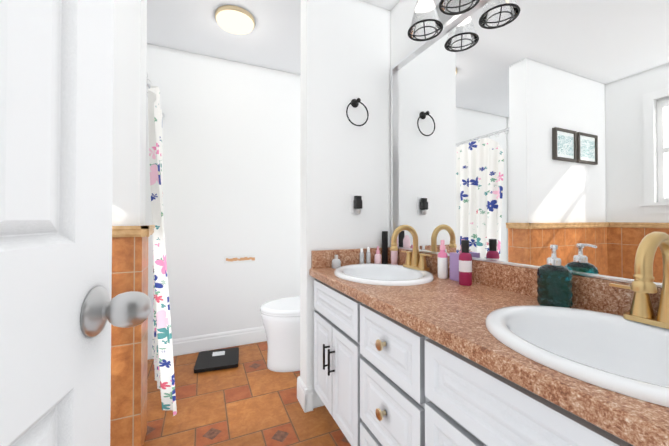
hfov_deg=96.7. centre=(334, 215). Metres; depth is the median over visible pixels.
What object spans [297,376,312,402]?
baseboard
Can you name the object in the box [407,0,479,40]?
sconce
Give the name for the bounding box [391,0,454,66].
wall
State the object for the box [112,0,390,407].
wall
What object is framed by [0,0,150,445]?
door
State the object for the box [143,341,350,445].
floor
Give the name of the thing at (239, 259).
scar
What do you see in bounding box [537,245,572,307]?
soap dispenser
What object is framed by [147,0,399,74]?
ceiling
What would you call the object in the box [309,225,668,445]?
bathroom vanity
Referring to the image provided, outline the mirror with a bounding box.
[391,0,668,287]
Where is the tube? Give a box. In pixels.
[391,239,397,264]
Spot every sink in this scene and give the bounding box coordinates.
[334,263,433,309]
[485,305,668,445]
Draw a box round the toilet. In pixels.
[260,296,299,371]
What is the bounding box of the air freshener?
[351,194,361,213]
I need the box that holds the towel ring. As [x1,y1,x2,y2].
[346,98,368,125]
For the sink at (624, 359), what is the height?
0.174 m
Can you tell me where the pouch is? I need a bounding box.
[450,252,459,281]
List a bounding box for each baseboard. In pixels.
[172,326,266,355]
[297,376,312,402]
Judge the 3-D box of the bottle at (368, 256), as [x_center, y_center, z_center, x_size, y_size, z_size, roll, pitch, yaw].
[0.206,0.244,1.806,0.027,0.111,0.027,0,-1,-24]
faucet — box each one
[389,225,432,270]
[608,231,668,341]
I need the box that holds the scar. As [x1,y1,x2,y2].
[224,255,254,263]
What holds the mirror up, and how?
attached to the wall at (403, 44)
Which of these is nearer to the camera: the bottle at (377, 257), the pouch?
the pouch
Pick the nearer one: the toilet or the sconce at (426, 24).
the sconce at (426, 24)
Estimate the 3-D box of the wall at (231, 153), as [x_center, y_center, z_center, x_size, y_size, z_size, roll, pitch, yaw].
[-1.275,-0.113,2.424,2.800,2.440,0.100,0,-1,-24]
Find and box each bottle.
[332,255,340,268]
[360,248,363,263]
[366,247,370,263]
[374,246,380,263]
[382,231,387,263]
[438,240,447,278]
[459,240,471,285]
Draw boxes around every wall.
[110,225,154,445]
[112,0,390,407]
[145,44,300,359]
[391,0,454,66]
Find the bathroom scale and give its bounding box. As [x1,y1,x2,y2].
[194,347,238,372]
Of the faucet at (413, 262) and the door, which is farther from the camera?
the faucet at (413, 262)
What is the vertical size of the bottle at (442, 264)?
0.180 m
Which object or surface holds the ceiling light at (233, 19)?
attached to the ceiling
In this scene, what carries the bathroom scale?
on the floor
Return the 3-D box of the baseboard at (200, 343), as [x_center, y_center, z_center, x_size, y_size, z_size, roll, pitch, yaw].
[-0.676,1.044,2.613,1.340,0.130,0.016,0,-1,-24]
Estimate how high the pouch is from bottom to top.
0.124 m
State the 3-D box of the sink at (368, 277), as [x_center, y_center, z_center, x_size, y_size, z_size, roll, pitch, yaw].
[0.239,0.366,1.509,0.470,0.174,0.540,0,-1,-24]
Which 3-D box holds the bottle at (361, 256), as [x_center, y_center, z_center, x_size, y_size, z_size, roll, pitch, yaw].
[0.164,0.246,1.789,0.027,0.106,0.027,0,-1,-24]
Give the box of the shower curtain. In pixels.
[146,72,176,415]
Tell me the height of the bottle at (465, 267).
0.190 m
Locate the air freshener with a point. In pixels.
(356, 203)
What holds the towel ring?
attached to the wall at (345, 52)
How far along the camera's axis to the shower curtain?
1.62 m
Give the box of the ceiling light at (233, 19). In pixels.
[215,5,254,34]
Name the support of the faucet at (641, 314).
on the bathroom vanity

